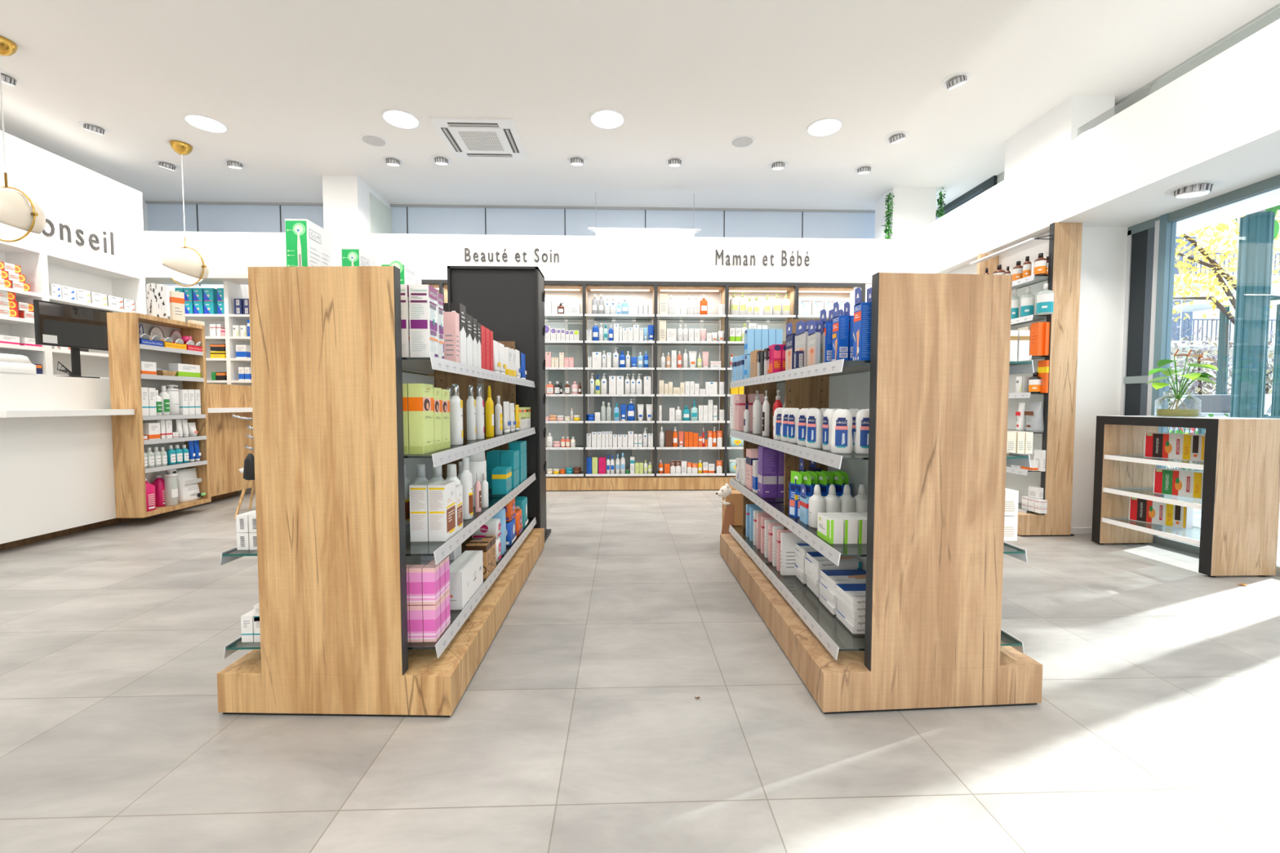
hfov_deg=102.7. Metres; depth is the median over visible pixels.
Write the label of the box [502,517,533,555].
glass shelf
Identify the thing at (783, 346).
carton
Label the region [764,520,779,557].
carton
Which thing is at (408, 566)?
carton
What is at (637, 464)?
carton
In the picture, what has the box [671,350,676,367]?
carton
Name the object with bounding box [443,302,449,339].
carton
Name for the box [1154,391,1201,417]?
glass vase
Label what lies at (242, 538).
carton
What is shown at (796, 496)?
pack
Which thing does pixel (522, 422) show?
carton
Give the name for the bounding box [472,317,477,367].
carton
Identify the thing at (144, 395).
carton
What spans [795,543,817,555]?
carton
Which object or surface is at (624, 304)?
bottle
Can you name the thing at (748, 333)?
carton
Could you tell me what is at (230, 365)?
wall shelving
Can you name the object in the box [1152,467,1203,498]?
carton
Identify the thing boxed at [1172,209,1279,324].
autumn tree
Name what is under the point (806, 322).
pack
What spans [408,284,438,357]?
carton
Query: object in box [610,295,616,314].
spray bottle
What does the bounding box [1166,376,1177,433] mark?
conifer
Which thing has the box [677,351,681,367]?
bottle
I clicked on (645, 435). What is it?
pump bottle
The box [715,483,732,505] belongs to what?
plush bear
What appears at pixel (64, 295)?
carton
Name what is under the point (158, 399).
bottle
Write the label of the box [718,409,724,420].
carton
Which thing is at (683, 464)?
carton
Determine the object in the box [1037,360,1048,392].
carton
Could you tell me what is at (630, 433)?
carton
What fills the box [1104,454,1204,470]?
glass shelf
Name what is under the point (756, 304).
bottle
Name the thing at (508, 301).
partition panel
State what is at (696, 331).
carton
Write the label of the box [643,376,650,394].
carton
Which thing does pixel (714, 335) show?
tube
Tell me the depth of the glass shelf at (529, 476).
3.30 m
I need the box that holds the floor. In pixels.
[0,488,1279,852]
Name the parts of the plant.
stem, stem, stem, flower, stem, stem, flower, flower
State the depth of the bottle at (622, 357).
6.60 m
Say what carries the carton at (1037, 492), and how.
on the carton at (1024, 499)
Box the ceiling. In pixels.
[0,0,1279,210]
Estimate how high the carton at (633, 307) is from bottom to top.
0.140 m
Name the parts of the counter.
panel, oak panel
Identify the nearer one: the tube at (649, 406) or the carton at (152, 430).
the carton at (152, 430)
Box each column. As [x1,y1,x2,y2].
[322,175,391,233]
[874,186,936,239]
[1004,94,1115,179]
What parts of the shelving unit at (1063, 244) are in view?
panel, price rail, price rail, price rail, price rail, price rail, panel, panel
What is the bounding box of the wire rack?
[231,414,253,450]
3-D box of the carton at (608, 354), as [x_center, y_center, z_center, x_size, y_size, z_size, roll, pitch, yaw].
[-0.400,-0.854,6.610,0.054,0.200,0.044,0,3,-2]
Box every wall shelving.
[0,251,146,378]
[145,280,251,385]
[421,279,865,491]
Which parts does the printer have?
scanner lid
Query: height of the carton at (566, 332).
0.142 m
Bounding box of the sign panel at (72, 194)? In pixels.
[0,130,145,279]
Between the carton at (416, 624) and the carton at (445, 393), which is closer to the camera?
the carton at (416, 624)
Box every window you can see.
[935,3,1279,217]
[1120,174,1279,576]
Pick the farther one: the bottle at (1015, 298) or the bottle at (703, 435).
the bottle at (703, 435)
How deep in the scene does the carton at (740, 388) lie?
6.66 m
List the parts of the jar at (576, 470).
lid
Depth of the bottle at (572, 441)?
6.63 m
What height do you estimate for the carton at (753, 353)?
0.176 m
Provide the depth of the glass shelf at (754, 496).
3.18 m
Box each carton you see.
[0,261,4,270]
[0,270,8,279]
[0,278,11,288]
[0,290,16,301]
[0,298,17,309]
[0,306,18,317]
[0,334,19,345]
[3,262,21,274]
[7,271,25,283]
[11,280,30,291]
[17,302,33,311]
[17,311,34,319]
[19,337,42,347]
[34,364,41,373]
[48,283,61,291]
[48,289,61,297]
[58,346,70,350]
[61,285,75,294]
[61,292,76,300]
[75,288,92,297]
[75,294,92,303]
[80,348,88,351]
[92,292,108,301]
[92,297,108,306]
[108,295,124,304]
[108,301,124,309]
[124,298,135,306]
[124,304,135,311]
[140,360,156,375]
[141,386,149,415]
[142,422,160,439]
[146,283,167,318]
[147,387,156,415]
[157,419,165,439]
[164,419,172,438]
[168,290,185,321]
[168,363,200,377]
[172,431,178,438]
[174,288,183,292]
[178,389,188,414]
[183,288,193,301]
[184,301,193,314]
[186,320,204,325]
[187,389,195,414]
[192,288,204,301]
[193,301,204,314]
[194,389,200,414]
[203,288,217,302]
[204,301,217,314]
[209,324,217,336]
[209,343,226,351]
[209,351,226,358]
[211,372,216,380]
[216,324,225,336]
[216,372,226,380]
[217,288,223,301]
[217,301,224,314]
[221,328,225,336]
[232,324,240,336]
[234,298,243,306]
[234,306,243,314]
[235,344,250,358]
[235,510,256,532]
[236,532,249,550]
[238,367,244,380]
[240,324,247,336]
[240,608,253,642]
[242,298,248,306]
[243,306,248,314]
[244,367,251,380]
[247,320,249,336]
[248,513,256,532]
[248,532,257,550]
[253,603,259,622]
[253,616,260,642]
[284,218,331,266]
[341,247,376,266]
[381,260,422,284]
[400,284,409,357]
[402,383,409,453]
[406,564,413,604]
[407,604,410,642]
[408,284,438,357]
[408,383,434,453]
[408,480,437,542]
[408,564,426,604]
[409,604,423,642]
[420,555,434,560]
[420,560,431,564]
[422,564,439,604]
[422,600,440,642]
[427,480,456,541]
[427,560,444,599]
[433,387,442,451]
[433,555,449,593]
[437,292,444,359]
[439,595,445,635]
[441,389,450,448]
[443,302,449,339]
[443,311,460,363]
[444,590,450,629]
[448,544,461,560]
[448,550,483,609]
[449,302,466,364]
[455,484,462,533]
[466,313,472,365]
[466,540,480,551]
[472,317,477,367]
[475,540,491,578]
[476,322,481,368]
[480,324,485,368]
[481,535,496,572]
[484,327,489,370]
[486,449,506,470]
[486,470,492,488]
[489,330,493,371]
[492,466,511,494]
[500,449,519,470]
[504,346,512,376]
[508,440,526,453]
[511,348,515,377]
[511,467,519,488]
[514,407,525,419]
[518,450,526,468]
[519,417,525,430]
[519,465,526,483]
[525,407,530,418]
[525,417,530,428]
[544,297,551,313]
[544,325,551,340]
[545,351,551,367]
[550,328,556,340]
[551,299,557,313]
[551,357,555,367]
[555,357,558,367]
[556,328,560,340]
[559,352,564,367]
[560,328,564,340]
[564,303,568,313]
[564,330,569,340]
[564,357,568,367]
[568,302,580,313]
[568,357,573,367]
[569,330,573,340]
[573,330,579,340]
[586,329,591,340]
[586,433,591,447]
[586,457,591,474]
[587,356,591,367]
[591,351,601,367]
[591,431,596,447]
[591,457,597,474]
[595,412,600,421]
[596,431,601,447]
[598,457,605,474]
[601,431,604,447]
[605,431,608,447]
[606,352,611,367]
[608,376,616,394]
[608,431,612,447]
[613,324,618,340]
[613,434,617,447]
[616,376,623,394]
[617,434,622,447]
[619,326,622,340]
[622,328,627,340]
[622,434,627,447]
[627,327,632,341]
[627,431,633,447]
[630,456,634,473]
[631,304,637,314]
[633,324,639,341]
[634,434,637,447]
[635,462,639,473]
[638,434,642,447]
[639,302,642,314]
[639,328,643,341]
[639,462,643,473]
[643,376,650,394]
[644,299,647,314]
[648,299,653,314]
[648,433,653,447]
[658,320,666,341]
[658,380,663,394]
[658,404,662,421]
[659,293,667,314]
[664,383,668,394]
[664,463,670,473]
[665,430,671,447]
[666,328,676,341]
[668,382,672,394]
[669,408,675,421]
[670,460,675,473]
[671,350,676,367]
[672,387,679,394]
[674,302,680,314]
[675,460,680,473]
[680,306,686,314]
[680,382,684,394]
[680,461,686,473]
[684,381,689,394]
[684,431,688,447]
[686,462,691,473]
[688,328,693,341]
[688,431,693,447]
[689,381,694,394]
[691,462,697,473]
[693,328,699,341]
[693,383,699,394]
[693,432,697,447]
[697,404,702,420]
[698,436,702,447]
[699,389,705,394]
[702,404,707,420]
[702,462,707,473]
[704,382,717,394]
[704,439,707,447]
[706,333,711,341]
[707,400,712,420]
[707,431,712,447]
[707,463,714,473]
[709,361,720,367]
[712,404,717,420]
[715,460,722,473]
[716,431,722,447]
[718,304,722,314]
[718,382,724,394]
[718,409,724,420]
[722,304,724,314]
[728,328,735,341]
[729,384,738,394]
[729,394,735,429]
[731,356,735,381]
[734,328,741,341]
[734,394,746,431]
[735,355,739,380]
[735,457,740,481]
[737,386,743,394]
[739,355,746,379]
[740,457,746,485]
[743,355,750,378]
[744,328,754,355]
[745,504,759,537]
[746,394,756,431]
[746,448,758,489]
[747,323,756,328]
[749,507,763,541]
[750,350,761,377]
[752,460,758,493]
[753,510,767,545]
[754,328,761,350]
[756,351,761,376]
[756,513,771,549]
[757,445,777,497]
[758,394,764,431]
[760,328,768,350]
[760,351,764,375]
[760,516,776,553]
[764,348,768,374]
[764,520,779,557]
[768,328,775,346]
[768,344,781,373]
[768,522,783,561]
[772,526,783,566]
[775,328,782,344]
[776,529,793,571]
[777,450,784,497]
[780,533,807,575]
[781,344,785,371]
[793,351,804,368]
[794,564,806,577]
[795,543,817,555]
[795,548,806,561]
[795,554,804,567]
[795,560,804,573]
[795,571,806,583]
[798,297,811,315]
[804,557,859,573]
[804,563,820,580]
[804,568,820,586]
[806,551,861,568]
[806,576,819,591]
[806,580,819,597]
[811,297,823,315]
[817,512,844,544]
[818,594,837,614]
[819,582,836,601]
[819,588,837,608]
[820,569,866,588]
[820,576,835,595]
[823,297,836,315]
[831,512,857,543]
[835,297,848,311]
[835,583,866,605]
[835,591,865,613]
[836,598,865,619]
[836,609,865,634]
[837,604,865,626]
[844,512,866,543]
[848,298,853,315]
[857,512,866,516]
[1004,488,1018,515]
[1004,515,1017,541]
[1006,431,1016,453]
[1007,431,1025,453]
[1009,329,1017,361]
[1011,431,1033,453]
[1011,464,1021,468]
[1015,376,1031,392]
[1017,326,1031,355]
[1017,329,1030,361]
[1021,459,1038,471]
[1021,502,1028,510]
[1022,496,1032,503]
[1027,504,1035,511]
[1028,486,1043,498]
[1028,497,1035,505]
[1030,321,1046,355]
[1034,449,1045,471]
[1034,506,1047,513]
[1035,498,1047,506]
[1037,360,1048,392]
[1043,321,1049,355]
[1143,432,1204,461]
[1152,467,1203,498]
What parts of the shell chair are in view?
leg, leg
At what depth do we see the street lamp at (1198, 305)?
13.37 m
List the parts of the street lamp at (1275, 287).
lamp shade, post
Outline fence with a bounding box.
[1164,414,1279,471]
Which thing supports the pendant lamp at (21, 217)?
hanging from the ceiling
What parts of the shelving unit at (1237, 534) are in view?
panel, panel, panel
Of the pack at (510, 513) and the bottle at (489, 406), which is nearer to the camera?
the bottle at (489, 406)
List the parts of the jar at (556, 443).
lid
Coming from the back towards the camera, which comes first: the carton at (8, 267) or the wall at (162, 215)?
the wall at (162, 215)
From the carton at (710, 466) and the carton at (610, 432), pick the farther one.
the carton at (710, 466)
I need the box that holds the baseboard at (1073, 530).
[1071,527,1092,533]
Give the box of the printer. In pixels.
[0,353,36,375]
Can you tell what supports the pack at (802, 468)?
on the gondola at (934, 384)
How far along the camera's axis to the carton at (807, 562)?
2.40 m
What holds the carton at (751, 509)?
on the gondola at (934, 384)
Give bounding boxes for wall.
[142,200,148,231]
[145,200,938,457]
[850,226,1128,527]
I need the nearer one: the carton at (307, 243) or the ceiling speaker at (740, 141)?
the carton at (307, 243)
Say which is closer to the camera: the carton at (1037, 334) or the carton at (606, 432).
the carton at (1037, 334)
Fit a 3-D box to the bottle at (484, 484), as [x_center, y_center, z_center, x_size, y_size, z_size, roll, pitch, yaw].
[-0.818,0.335,2.691,0.040,0.179,0.038,0,3,-2]
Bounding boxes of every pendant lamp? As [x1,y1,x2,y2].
[0,35,45,242]
[161,140,208,286]
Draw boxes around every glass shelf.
[222,548,257,556]
[226,638,260,649]
[401,357,464,375]
[402,370,480,382]
[404,435,499,457]
[405,497,502,555]
[407,555,504,649]
[484,427,530,435]
[488,473,533,497]
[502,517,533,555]
[731,525,772,564]
[732,478,783,502]
[736,430,773,439]
[764,380,785,383]
[765,564,864,651]
[766,502,866,556]
[770,438,868,459]
[815,360,870,376]
[1000,631,1022,645]
[1003,543,1025,553]
[1006,453,1028,458]
[1006,464,1040,471]
[1009,361,1031,365]
[1010,315,1046,325]
[1012,275,1048,289]
[1017,502,1034,512]
[1030,392,1044,394]
[1031,355,1044,359]
[1101,517,1200,546]
[1102,487,1202,510]
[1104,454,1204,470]
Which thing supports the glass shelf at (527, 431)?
attached to the gondola at (329, 371)
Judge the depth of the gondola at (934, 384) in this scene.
1.86 m
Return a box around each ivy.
[881,192,894,239]
[936,187,946,218]
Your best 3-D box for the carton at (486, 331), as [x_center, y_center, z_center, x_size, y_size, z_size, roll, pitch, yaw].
[-0.833,-0.405,2.728,0.046,0.234,0.074,0,3,-2]
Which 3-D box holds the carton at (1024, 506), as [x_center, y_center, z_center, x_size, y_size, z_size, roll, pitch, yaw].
[3.387,0.697,4.466,0.064,0.055,0.064,0,3,-2]
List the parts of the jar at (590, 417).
lid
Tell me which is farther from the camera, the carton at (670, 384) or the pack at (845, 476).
the carton at (670, 384)
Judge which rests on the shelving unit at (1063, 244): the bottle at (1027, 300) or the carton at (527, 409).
the bottle at (1027, 300)
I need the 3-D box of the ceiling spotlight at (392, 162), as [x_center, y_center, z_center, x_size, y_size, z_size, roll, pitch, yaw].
[-2.999,-3.211,6.211,0.235,0.088,0.235,0,3,-7]
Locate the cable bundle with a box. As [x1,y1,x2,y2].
[57,361,87,377]
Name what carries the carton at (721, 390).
on the wall shelving at (582, 292)
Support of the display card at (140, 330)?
on the display shelf at (126, 353)
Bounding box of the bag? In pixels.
[175,467,205,502]
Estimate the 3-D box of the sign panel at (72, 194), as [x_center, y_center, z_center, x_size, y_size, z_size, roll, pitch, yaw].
[-6.123,-2.116,1.256,0.350,1.065,10.100,0,3,-2]
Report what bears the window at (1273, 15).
in the wall at (1104, 249)
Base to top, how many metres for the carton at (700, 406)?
0.206 m
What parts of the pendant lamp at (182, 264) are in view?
lamp shade, cord, stem, lamp shade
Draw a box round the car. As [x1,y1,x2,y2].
[1168,393,1271,434]
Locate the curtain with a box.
[1229,209,1275,417]
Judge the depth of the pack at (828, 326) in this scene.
2.20 m
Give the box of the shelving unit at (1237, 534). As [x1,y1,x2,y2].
[1091,415,1279,577]
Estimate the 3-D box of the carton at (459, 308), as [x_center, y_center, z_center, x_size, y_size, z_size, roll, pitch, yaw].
[-0.819,-0.408,2.309,0.046,0.279,0.086,0,3,-2]
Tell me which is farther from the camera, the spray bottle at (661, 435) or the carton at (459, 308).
the spray bottle at (661, 435)
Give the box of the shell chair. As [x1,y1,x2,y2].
[234,467,255,518]
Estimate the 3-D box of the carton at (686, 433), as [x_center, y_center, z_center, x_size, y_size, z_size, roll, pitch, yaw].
[0.607,0.170,6.688,0.051,0.201,0.042,0,3,-2]
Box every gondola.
[217,266,544,717]
[720,271,1043,714]
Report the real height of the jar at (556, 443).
0.080 m
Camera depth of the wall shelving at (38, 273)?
5.55 m
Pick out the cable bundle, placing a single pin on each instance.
(70, 374)
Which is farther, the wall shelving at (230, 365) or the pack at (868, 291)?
the wall shelving at (230, 365)
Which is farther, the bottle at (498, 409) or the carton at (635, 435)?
the carton at (635, 435)
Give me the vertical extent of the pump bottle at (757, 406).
0.282 m
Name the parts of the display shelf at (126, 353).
panel, panel, panel, price rail, price rail, price rail, price rail, price rail, panel, panel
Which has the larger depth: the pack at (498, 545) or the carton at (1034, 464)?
the carton at (1034, 464)
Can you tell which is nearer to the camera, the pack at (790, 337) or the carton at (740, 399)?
the pack at (790, 337)
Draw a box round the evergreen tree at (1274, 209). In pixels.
[1235,204,1279,239]
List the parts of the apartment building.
pane, pane, railing, railing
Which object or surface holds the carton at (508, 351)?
on the gondola at (329, 371)
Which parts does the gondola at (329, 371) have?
price rail, price rail, panel, spine panel, divider panel, price rail, price rail, price rail, price rail, divider panel, price rail, price rail, price rail, price rail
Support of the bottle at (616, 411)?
on the wall shelving at (582, 292)
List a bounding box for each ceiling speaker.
[360,133,386,146]
[729,134,754,147]
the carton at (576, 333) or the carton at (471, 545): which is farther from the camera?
the carton at (576, 333)
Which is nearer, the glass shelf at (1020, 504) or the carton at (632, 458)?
the glass shelf at (1020, 504)
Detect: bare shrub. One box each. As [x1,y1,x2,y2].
[1168,293,1271,408]
[1168,316,1217,408]
[1177,333,1275,394]
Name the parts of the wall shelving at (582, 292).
glass shelf, price rail, glass shelf, price rail, glass shelf, price rail, panel, price rail, price rail, price rail, price rail, price rail, price rail, price rail, price rail, price rail, price rail, glass shelf, price rail, glass shelf, panel, glass shelf, glass shelf, rail, panel, glass shelf, glass shelf, glass shelf, price rail, price rail, price rail, glass shelf, price rail, price rail, price rail, price rail, price rail, price rail, price rail, glass shelf, panel, glass shelf, price rail, glass shelf, panel, price rail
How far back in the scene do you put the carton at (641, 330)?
6.59 m
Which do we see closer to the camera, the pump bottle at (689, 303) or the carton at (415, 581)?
the carton at (415, 581)
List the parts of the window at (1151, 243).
opaque panel, pane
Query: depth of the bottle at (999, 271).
4.79 m
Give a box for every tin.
[139,333,149,339]
[151,335,160,341]
[164,337,173,342]
[174,338,183,344]
[181,335,191,343]
[186,340,194,346]
[195,342,201,346]
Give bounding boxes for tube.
[175,419,182,437]
[182,419,188,436]
[187,422,198,436]
[188,440,195,462]
[193,440,200,461]
[493,340,501,373]
[498,342,506,373]
[502,401,511,433]
[509,403,515,431]
[515,349,521,377]
[515,404,519,431]
[520,352,526,379]
[620,404,626,421]
[631,356,637,367]
[637,404,643,421]
[644,327,647,341]
[645,404,653,421]
[648,324,653,341]
[678,431,684,447]
[688,351,697,367]
[700,328,706,341]
[702,351,708,367]
[711,332,717,341]
[718,330,724,341]
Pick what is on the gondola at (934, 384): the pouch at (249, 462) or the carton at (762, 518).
the carton at (762, 518)
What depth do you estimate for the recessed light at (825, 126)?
5.45 m
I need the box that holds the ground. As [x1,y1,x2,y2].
[1165,466,1279,564]
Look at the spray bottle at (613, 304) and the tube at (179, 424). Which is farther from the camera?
the spray bottle at (613, 304)
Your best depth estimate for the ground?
5.15 m
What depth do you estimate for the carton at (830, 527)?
2.04 m
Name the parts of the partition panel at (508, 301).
foot plate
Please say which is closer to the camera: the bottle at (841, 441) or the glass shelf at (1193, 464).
the bottle at (841, 441)
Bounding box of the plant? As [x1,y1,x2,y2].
[1146,348,1218,401]
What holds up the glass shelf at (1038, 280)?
attached to the shelving unit at (1063, 244)
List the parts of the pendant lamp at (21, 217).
cord, stem, lamp shade, lamp shade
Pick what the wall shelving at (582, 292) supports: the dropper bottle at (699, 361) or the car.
the dropper bottle at (699, 361)
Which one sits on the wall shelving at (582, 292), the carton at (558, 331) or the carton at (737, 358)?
the carton at (558, 331)
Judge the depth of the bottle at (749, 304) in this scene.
6.62 m
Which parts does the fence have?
post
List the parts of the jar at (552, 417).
lid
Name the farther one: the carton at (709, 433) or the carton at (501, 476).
the carton at (709, 433)
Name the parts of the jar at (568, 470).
lid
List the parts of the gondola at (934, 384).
price rail, price rail, price rail, price rail, divider panel, price rail, price rail, price rail, price rail, divider panel, spine panel, panel, price rail, price rail, price rail, price rail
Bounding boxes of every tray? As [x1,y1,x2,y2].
[0,368,33,373]
[138,336,164,346]
[149,337,186,349]
[156,369,177,376]
[173,341,202,351]
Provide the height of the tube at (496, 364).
0.198 m
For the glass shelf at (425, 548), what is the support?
attached to the gondola at (329, 371)
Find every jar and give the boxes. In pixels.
[546,468,552,474]
[549,414,556,421]
[553,440,559,447]
[553,468,559,474]
[557,415,563,421]
[560,468,565,474]
[564,416,570,421]
[565,467,573,474]
[573,415,580,421]
[573,466,581,474]
[586,413,594,421]
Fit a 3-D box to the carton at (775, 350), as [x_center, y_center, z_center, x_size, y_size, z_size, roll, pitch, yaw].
[0.763,-0.373,2.895,0.048,0.173,0.095,0,3,-2]
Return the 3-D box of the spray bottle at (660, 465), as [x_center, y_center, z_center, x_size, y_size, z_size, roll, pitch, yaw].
[0.272,0.527,6.703,0.061,0.178,0.063,0,3,-2]
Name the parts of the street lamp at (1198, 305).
post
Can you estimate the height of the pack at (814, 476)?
0.225 m
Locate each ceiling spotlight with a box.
[0,70,22,85]
[77,120,110,134]
[154,160,179,170]
[222,158,246,168]
[382,155,403,165]
[431,154,451,164]
[567,155,586,165]
[665,155,684,166]
[768,160,787,169]
[853,164,874,173]
[884,130,908,143]
[941,71,971,89]
[1164,178,1223,198]
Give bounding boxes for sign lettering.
[42,218,114,254]
[464,248,559,262]
[715,249,809,266]
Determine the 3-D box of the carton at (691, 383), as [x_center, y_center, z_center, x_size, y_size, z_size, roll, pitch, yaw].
[0.677,-0.500,6.662,0.055,0.173,0.044,0,3,-2]
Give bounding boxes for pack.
[471,518,501,538]
[472,537,502,562]
[491,507,506,555]
[503,497,515,521]
[506,517,516,546]
[514,508,523,536]
[515,496,528,528]
[727,458,735,473]
[728,434,743,447]
[785,322,795,370]
[788,471,801,518]
[794,479,798,517]
[795,320,808,366]
[799,457,808,472]
[800,471,814,497]
[800,483,809,524]
[804,320,816,332]
[805,471,820,486]
[807,320,820,365]
[808,460,822,472]
[815,471,830,497]
[816,320,825,363]
[820,309,832,362]
[821,470,835,488]
[828,308,833,321]
[830,471,844,497]
[831,302,848,360]
[836,470,851,494]
[839,309,844,315]
[844,302,853,360]
[853,287,871,360]
[866,287,871,302]
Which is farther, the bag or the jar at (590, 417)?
the jar at (590, 417)
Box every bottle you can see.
[143,450,147,468]
[145,447,154,467]
[145,473,155,511]
[151,470,164,506]
[153,446,161,466]
[155,390,162,415]
[158,386,169,415]
[160,446,167,466]
[163,469,178,506]
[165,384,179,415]
[166,444,175,465]
[173,444,182,463]
[181,444,189,462]
[404,464,410,524]
[411,464,429,484]
[430,464,444,480]
[444,463,461,484]
[449,383,463,444]
[457,462,462,479]
[458,457,473,519]
[461,450,486,506]
[466,385,475,439]
[474,472,481,512]
[475,386,484,439]
[480,473,488,507]
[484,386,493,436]
[494,395,502,435]
[546,381,554,394]
[546,432,552,447]
[554,381,559,394]
[557,302,564,313]
[560,382,562,394]
[560,436,565,447]
[564,381,569,394]
[565,436,569,447]
[570,408,573,421]
[570,436,575,447]
[571,381,577,394]
[578,382,581,394]
[589,373,594,394]
[591,293,597,314]
[592,321,598,340]
[595,374,599,394]
[598,293,604,314]
[599,322,603,340]
[600,373,606,394]
[600,401,605,421]
[602,350,606,367]
[604,296,609,314]
[604,324,608,340]
[606,402,611,421]
[606,455,609,474]
[608,324,613,340]
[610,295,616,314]
[610,454,614,474]
[613,347,618,367]
[613,403,619,421]
[615,453,619,474]
[617,300,621,314]
[619,351,625,367]
[620,453,625,474]
[622,297,628,314]
[624,373,630,394]
[626,351,630,367]
[626,399,635,421]
[630,373,635,394]
[635,373,641,394]
[637,351,643,367]
[642,427,647,447]
[644,351,648,367]
[644,459,647,473]
[648,462,652,473]
[658,426,664,447]
[658,459,662,473]
[660,352,665,367]
[666,352,670,367]
[667,295,673,314]
[672,426,677,447]
[675,406,681,421]
[677,324,683,341]
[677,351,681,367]
[682,405,689,420]
[683,324,688,341]
[683,348,687,367]
[686,294,692,314]
[690,399,697,420]
[693,294,698,314]
[697,352,702,367]
[697,459,702,473]
[699,294,707,314]
[702,427,704,447]
[711,426,715,447]
[728,353,733,367]
[729,292,737,315]
[738,292,746,315]
[741,323,746,341]
[743,404,749,432]
[746,297,751,315]
[752,297,759,315]
[752,390,761,434]
[762,390,769,436]
[763,294,770,315]
[772,293,781,315]
[773,390,782,429]
[773,407,784,439]
[780,408,791,442]
[781,293,791,315]
[787,408,799,443]
[796,408,809,445]
[805,408,822,448]
[808,484,825,528]
[819,408,829,417]
[822,408,835,450]
[824,484,840,512]
[830,408,853,453]
[839,484,855,512]
[848,408,859,451]
[853,484,867,512]
[854,408,869,454]
[984,267,989,274]
[992,264,1005,275]
[1004,266,1010,275]
[1010,288,1019,319]
[1012,261,1022,280]
[1020,286,1035,317]
[1022,256,1031,277]
[1028,372,1040,392]
[1033,253,1047,275]
[1035,283,1053,315]
[1046,256,1048,275]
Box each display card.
[138,324,143,336]
[148,326,166,340]
[170,329,182,341]
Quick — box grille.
[448,126,512,154]
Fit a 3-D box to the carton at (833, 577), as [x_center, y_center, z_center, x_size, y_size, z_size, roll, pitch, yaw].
[0.937,0.680,2.284,0.200,0.028,0.166,0,3,-2]
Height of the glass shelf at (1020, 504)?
0.008 m
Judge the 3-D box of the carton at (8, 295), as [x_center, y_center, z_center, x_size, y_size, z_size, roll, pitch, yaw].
[-6.151,-1.260,4.909,0.121,0.078,0.168,0,3,-2]
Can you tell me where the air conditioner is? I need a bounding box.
[429,117,526,159]
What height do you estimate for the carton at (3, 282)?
0.078 m
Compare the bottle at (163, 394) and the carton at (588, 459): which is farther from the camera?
the carton at (588, 459)
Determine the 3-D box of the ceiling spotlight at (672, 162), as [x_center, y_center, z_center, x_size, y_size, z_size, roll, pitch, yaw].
[0.424,-3.211,6.225,0.235,0.088,0.235,0,3,-2]
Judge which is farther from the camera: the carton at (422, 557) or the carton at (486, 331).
the carton at (486, 331)
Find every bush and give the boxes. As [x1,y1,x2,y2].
[1166,426,1205,470]
[1167,413,1228,467]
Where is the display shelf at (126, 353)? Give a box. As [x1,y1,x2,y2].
[106,312,211,518]
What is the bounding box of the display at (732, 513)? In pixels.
[720,489,742,533]
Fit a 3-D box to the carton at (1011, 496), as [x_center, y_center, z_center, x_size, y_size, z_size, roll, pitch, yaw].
[1.493,0.308,2.111,0.071,0.100,0.091,0,3,-2]
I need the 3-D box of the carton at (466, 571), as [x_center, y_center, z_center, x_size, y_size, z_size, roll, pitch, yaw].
[-0.814,0.703,2.369,0.086,0.165,0.327,0,3,-2]
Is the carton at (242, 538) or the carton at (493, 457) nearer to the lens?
the carton at (242, 538)
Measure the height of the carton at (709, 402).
0.277 m
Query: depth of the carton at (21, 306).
5.07 m
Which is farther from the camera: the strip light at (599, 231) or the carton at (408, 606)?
the strip light at (599, 231)
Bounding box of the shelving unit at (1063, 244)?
[969,222,1082,536]
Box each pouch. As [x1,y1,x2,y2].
[243,453,254,479]
[1015,402,1026,431]
[1024,401,1044,432]
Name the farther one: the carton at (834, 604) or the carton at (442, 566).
the carton at (834, 604)
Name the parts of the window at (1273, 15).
pane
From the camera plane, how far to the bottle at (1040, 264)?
4.30 m
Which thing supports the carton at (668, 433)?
on the wall shelving at (582, 292)
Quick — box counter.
[0,373,253,550]
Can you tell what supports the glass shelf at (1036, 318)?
attached to the shelving unit at (1063, 244)
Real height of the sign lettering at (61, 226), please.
0.262 m
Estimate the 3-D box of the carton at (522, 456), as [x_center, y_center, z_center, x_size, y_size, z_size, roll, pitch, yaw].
[-0.859,0.231,3.602,0.081,0.100,0.213,0,3,-2]
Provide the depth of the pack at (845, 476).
2.49 m
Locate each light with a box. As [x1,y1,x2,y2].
[182,113,228,133]
[381,108,420,128]
[588,191,701,236]
[589,108,625,128]
[806,117,843,137]
[969,234,1052,264]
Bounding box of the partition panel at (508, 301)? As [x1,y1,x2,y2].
[447,266,551,542]
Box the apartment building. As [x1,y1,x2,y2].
[1168,209,1279,407]
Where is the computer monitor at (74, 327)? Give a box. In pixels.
[33,299,112,377]
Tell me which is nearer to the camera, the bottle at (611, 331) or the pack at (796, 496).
the pack at (796, 496)
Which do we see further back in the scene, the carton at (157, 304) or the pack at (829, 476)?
the carton at (157, 304)
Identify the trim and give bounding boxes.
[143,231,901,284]
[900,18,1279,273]
[1077,6,1279,136]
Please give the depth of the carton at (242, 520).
1.90 m
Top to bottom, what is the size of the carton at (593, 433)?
0.203 m

